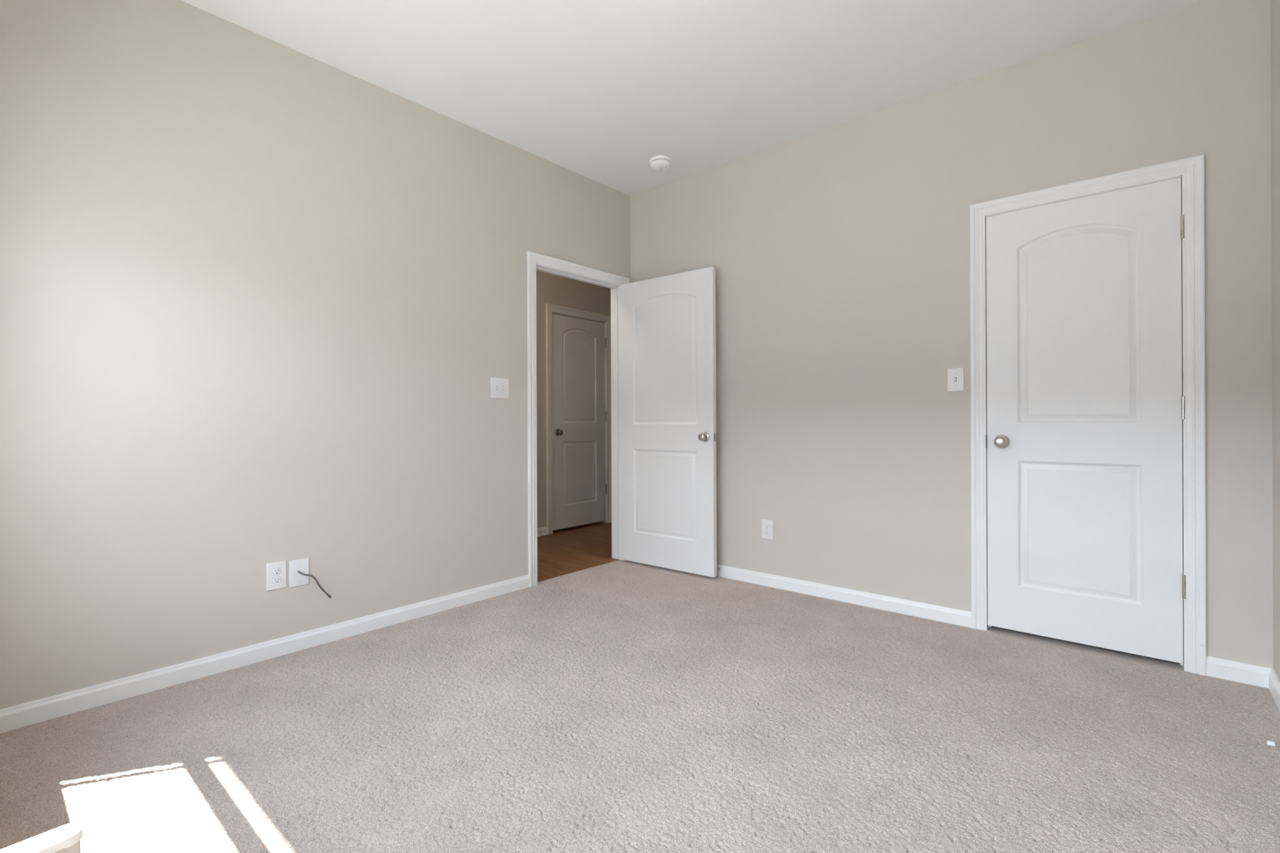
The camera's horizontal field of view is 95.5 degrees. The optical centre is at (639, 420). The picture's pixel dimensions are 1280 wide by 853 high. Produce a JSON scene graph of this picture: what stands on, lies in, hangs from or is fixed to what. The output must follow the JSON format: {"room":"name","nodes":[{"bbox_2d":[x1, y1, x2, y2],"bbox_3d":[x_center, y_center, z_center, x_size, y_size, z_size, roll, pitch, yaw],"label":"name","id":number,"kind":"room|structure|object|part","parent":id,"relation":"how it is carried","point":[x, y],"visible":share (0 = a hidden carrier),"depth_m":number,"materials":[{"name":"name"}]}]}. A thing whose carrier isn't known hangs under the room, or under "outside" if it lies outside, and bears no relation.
{"room":"empty bedroom","nodes":[
{"label":"empty bedroom","id":0,"kind":"room"},
{"bbox_2d":[0,822,82,852],"bbox_3d":[-0.918,0.832,0.798,0.045,0.434,0.220,0,0,41],"label":"ledge","id":1,"kind":"object","parent":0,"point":[66,838],"visible":1,"depth_m":0.85,"materials":[{"name":"white paint"}]},
{"bbox_3d":[-0.917,0.839,0.796,0.036,0.420,0.218,0,0,41],"label":"panel","id":2,"kind":"part","parent":1,"relation":"part of","materials":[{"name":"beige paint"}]},
{"bbox_2d":[0,0,630,709],"bbox_3d":[-1.223,-0.325,3.154,0.115,2.743,3.400,0,0,41],"label":"wall","id":3,"kind":"structure","parent":0,"point":[262,299],"depth_m":2.48,"materials":[{"name":"beige paint"}]},
{"bbox_2d":[0,574,529,733],"bbox_3d":[-1.487,1.014,2.742,0.014,0.079,2.423,0,0,41],"label":"baseboard","id":4,"kind":"structure","parent":3,"relation":"attached to","point":[31,713],"depth_m":2.44,"materials":[{"name":"white paint"}]},
{"bbox_2d":[266,560,286,591],"bbox_3d":[-1.621,0.693,2.592,0.009,0.120,0.078,0,0,41],"label":"electrical outlet","id":5,"kind":"object","parent":3,"relation":"attached to","point":[276,572],"visible":1,"depth_m":2.59,"materials":[{"name":"white plastic"}]},
{"bbox_2d":[272,576,281,583],"bbox_3d":[-1.618,0.712,2.590,0.002,0.027,0.035,0,0,41],"label":"receptacle","id":6,"kind":"object","parent":5,"relation":"attached to","point":[276,580],"depth_m":2.59,"materials":[{"name":"white plastic"}]},
{"bbox_2d":[272,567,281,574],"bbox_3d":[-1.619,0.673,2.591,0.001,0.029,0.037,0,0,41],"label":"receptacle","id":7,"kind":"object","parent":5,"relation":"attached to","point":[276,571],"depth_m":2.59,"materials":[{"name":"white plastic"}]},
{"bbox_2d":[289,557,309,587],"bbox_3d":[-1.561,0.698,2.663,0.008,0.121,0.080,0,0,41],"label":"wall plate","id":8,"kind":"object","parent":3,"relation":"attached to","point":[296,579],"visible":1,"depth_m":2.66,"materials":[{"name":"white plastic"}]},
{"bbox_2d":[297,570,331,598],"bbox_3d":[-1.499,0.759,2.671,0.140,0.144,0.039,0,0,-23],"label":"coaxial cable","id":9,"kind":"object","parent":8,"relation":"attached to","point":[328,595],"visible":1,"depth_m":2.66,"materials":[{"name":"plastic"}]},
{"bbox_2d":[490,377,509,398],"bbox_3d":[-0.838,-0.196,3.498,0.018,0.122,0.128,0,0,41],"label":"light switch","id":10,"kind":"object","parent":3,"relation":"attached to","point":[500,387],"visible":1,"depth_m":3.50,"materials":[{"name":"white plastic"}]},
{"bbox_2d":[527,250,630,586],"bbox_3d":[-0.432,-0.011,4.058,0.133,2.116,0.958,0,0,41],"label":"trim","id":11,"kind":"structure","parent":3,"relation":"attached to","point":[535,261],"depth_m":3.85,"materials":[{"name":"white paint"}]},
{"bbox_3d":[-0.443,0.022,4.060,0.033,2.043,0.826,0,0,41],"label":"stop moulding","id":12,"kind":"part","parent":11,"relation":"part of","materials":[{"name":"white paint"}]},
{"bbox_2d":[610,297,612,557],"bbox_3d":[-0.493,-0.012,4.102,0.018,2.119,0.970,0,0,41],"label":"trim","id":13,"kind":"structure","parent":3,"relation":"attached to","point":[611,298],"depth_m":4.42,"materials":[{"name":"white paint"}]},
{"bbox_2d":[536,270,610,528],"bbox_3d":[-1.312,-0.325,4.879,0.100,2.743,5.900,0,0,41],"label":"wall","id":14,"kind":"structure","parent":0,"point":[551,289],"depth_m":5.32,"materials":[{"name":"beige paint"}]},
{"bbox_2d":[537,526,547,535],"bbox_3d":[-1.263,1.013,4.842,0.014,0.079,5.900,0,0,41],"label":"baseboard","id":15,"kind":"structure","parent":14,"relation":"attached to","point":[540,531],"depth_m":5.27,"materials":[{"name":"white paint"}]},
{"bbox_2d":[537,533,549,537],"bbox_3d":[-1.252,1.042,4.833,0.015,0.015,5.900,0,0,41],"label":"trim","id":16,"kind":"structure","parent":14,"relation":"attached to","point":[543,535],"depth_m":5.26,"materials":[{"name":"white paint"}]},
{"bbox_2d":[546,303,611,534],"bbox_3d":[-0.613,-0.011,5.676,0.118,2.118,0.849,0,0,41],"label":"trim","id":17,"kind":"structure","parent":14,"relation":"attached to","point":[550,308],"depth_m":5.50,"materials":[{"name":"white paint"}]},
{"bbox_2d":[551,313,606,530],"bbox_3d":[-0.569,0.014,5.650,0.095,2.013,0.725,0,0,41],"label":"door","id":18,"kind":"structure","parent":14,"relation":"in","point":[579,345],"depth_m":5.64,"materials":[{"name":"white paint"}]},
{"bbox_3d":[-0.746,0.113,5.410,0.050,0.052,0.052,0,0,41],"label":"knob","id":19,"kind":"part","parent":18,"relation":"part of","materials":[{"name":"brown metal"}]},
{"bbox_2d":[0,521,1279,852],"bbox_3d":[0.102,1.101,3.668,5.413,0.120,5.900,0,0,41],"label":"floor","id":20,"kind":"structure","parent":0,"point":[620,706],"depth_m":1.89,"materials":[{"name":"carpet"}]},
{"bbox_2d":[619,266,716,577],"bbox_3d":[0.176,0.012,4.057,0.832,2.028,0.154,0,0,39],"label":"door","id":21,"kind":"structure","parent":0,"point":[668,323],"depth_m":4.02,"materials":[{"name":"white paint"}]},
{"bbox_3d":[0.410,0.108,3.798,0.052,0.052,0.050,0,0,39],"label":"knob","id":22,"kind":"part","parent":21,"relation":"part of","materials":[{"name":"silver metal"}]},
{"bbox_2d":[181,0,1203,195],"bbox_3d":[0.377,-1.763,3.389,4.813,0.120,6.150,0,0,41],"label":"ceiling","id":23,"kind":"structure","parent":0,"point":[595,90],"depth_m":2.72,"materials":[{"name":"paint"}]},
{"bbox_2d":[649,155,671,170],"bbox_3d":[0.135,-1.676,3.804,0.143,0.051,0.143,0,0,41],"label":"smoke detector","id":24,"kind":"object","parent":23,"relation":"attached to","point":[657,162],"visible":1,"depth_m":3.76,"materials":[{"name":"plastic"}]},
{"bbox_2d":[630,0,1273,668],"bbox_3d":[1.217,-0.335,3.373,3.528,2.743,0.115,0,0,41],"label":"wall","id":25,"kind":"structure","parent":0,"point":[839,254],"depth_m":3.06,"materials":[{"name":"beige paint"}]},
{"bbox_2d":[761,519,773,539],"bbox_3d":[0.800,0.686,3.654,0.078,0.119,0.009,0,0,41],"label":"electrical outlet","id":26,"kind":"object","parent":25,"relation":"attached to","point":[766,525],"visible":1,"depth_m":3.65,"materials":[{"name":"white plastic"}]},
{"bbox_2d":[764,524,769,528],"bbox_3d":[0.798,0.667,3.652,0.035,0.027,0.002,0,0,41],"label":"receptacle","id":27,"kind":"object","parent":26,"relation":"attached to","point":[766,526],"depth_m":3.65,"materials":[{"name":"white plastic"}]},
{"bbox_2d":[764,530,769,535],"bbox_3d":[0.798,0.706,3.651,0.037,0.029,0.003,0,0,41],"label":"receptacle","id":28,"kind":"object","parent":26,"relation":"attached to","point":[766,532],"depth_m":3.65,"materials":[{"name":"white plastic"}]},
{"bbox_2d":[947,367,964,391],"bbox_3d":[1.603,-0.208,2.954,0.076,0.118,0.018,0,0,41],"label":"light switch","id":29,"kind":"object","parent":25,"relation":"attached to","point":[955,375],"visible":1,"depth_m":2.95,"materials":[{"name":"white plastic"}]},
{"bbox_2d":[716,564,1271,688],"bbox_3d":[1.186,1.003,3.319,3.313,0.079,0.014,0,0,41],"label":"baseboard","id":30,"kind":"structure","parent":25,"relation":"attached to","point":[1238,672],"depth_m":3.14,"materials":[{"name":"white paint"}]},
{"bbox_2d":[986,177,1186,663],"bbox_3d":[1.980,0.002,2.626,0.722,2.018,0.095,0,0,41],"label":"door","id":31,"kind":"structure","parent":25,"relation":"in","point":[1086,403],"depth_m":2.61,"materials":[{"name":"white paint"}]},
{"bbox_3d":[1.740,0.103,2.804,0.052,0.052,0.050,0,0,41],"label":"knob","id":32,"kind":"part","parent":31,"relation":"part of","materials":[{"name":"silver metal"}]},
{"bbox_2d":[969,154,1206,675],"bbox_3d":[2.013,-0.021,2.677,0.843,2.116,0.133,0,0,41],"label":"trim","id":33,"kind":"structure","parent":25,"relation":"attached to","point":[1191,170],"depth_m":2.40,"materials":[{"name":"white paint"}]},
{"bbox_3d":[1.709,0.105,2.870,0.005,0.066,0.016,0,0,41],"label":"strike plate","id":34,"kind":"part","parent":33,"relation":"part of","materials":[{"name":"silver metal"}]},
{"bbox_3d":[2.020,0.012,2.685,0.711,2.043,0.033,0,0,41],"label":"stop moulding","id":35,"kind":"part","parent":33,"relation":"part of","materials":[{"name":"white paint"}]},
{"bbox_2d":[1270,0,1279,680],"bbox_3d":[1.321,-0.335,0.866,0.100,2.743,3.550,0,0,41],"label":"wall","id":36,"kind":"structure","parent":0,"point":[1274,4],"depth_m":2.18,"materials":[{"name":"beige paint"}]},
{"bbox_2d":[1266,740,1279,747],"bbox_3d":[1.945,0.984,1.746,0.082,0.020,0.020,0,0,41],"label":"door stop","id":37,"kind":"object","parent":36,"relation":"attached to","point":[1272,744],"visible":1,"depth_m":1.76,"materials":[{"name":"white plastic"}]},
{"bbox_2d":[1268,668,1279,711],"bbox_3d":[1.332,1.003,0.960,0.014,0.079,3.400,0,0,41],"label":"baseboard","id":38,"kind":"structure","parent":36,"relation":"attached to","point":[1273,681],"depth_m":2.15,"materials":[{"name":"white paint"}]}
]}

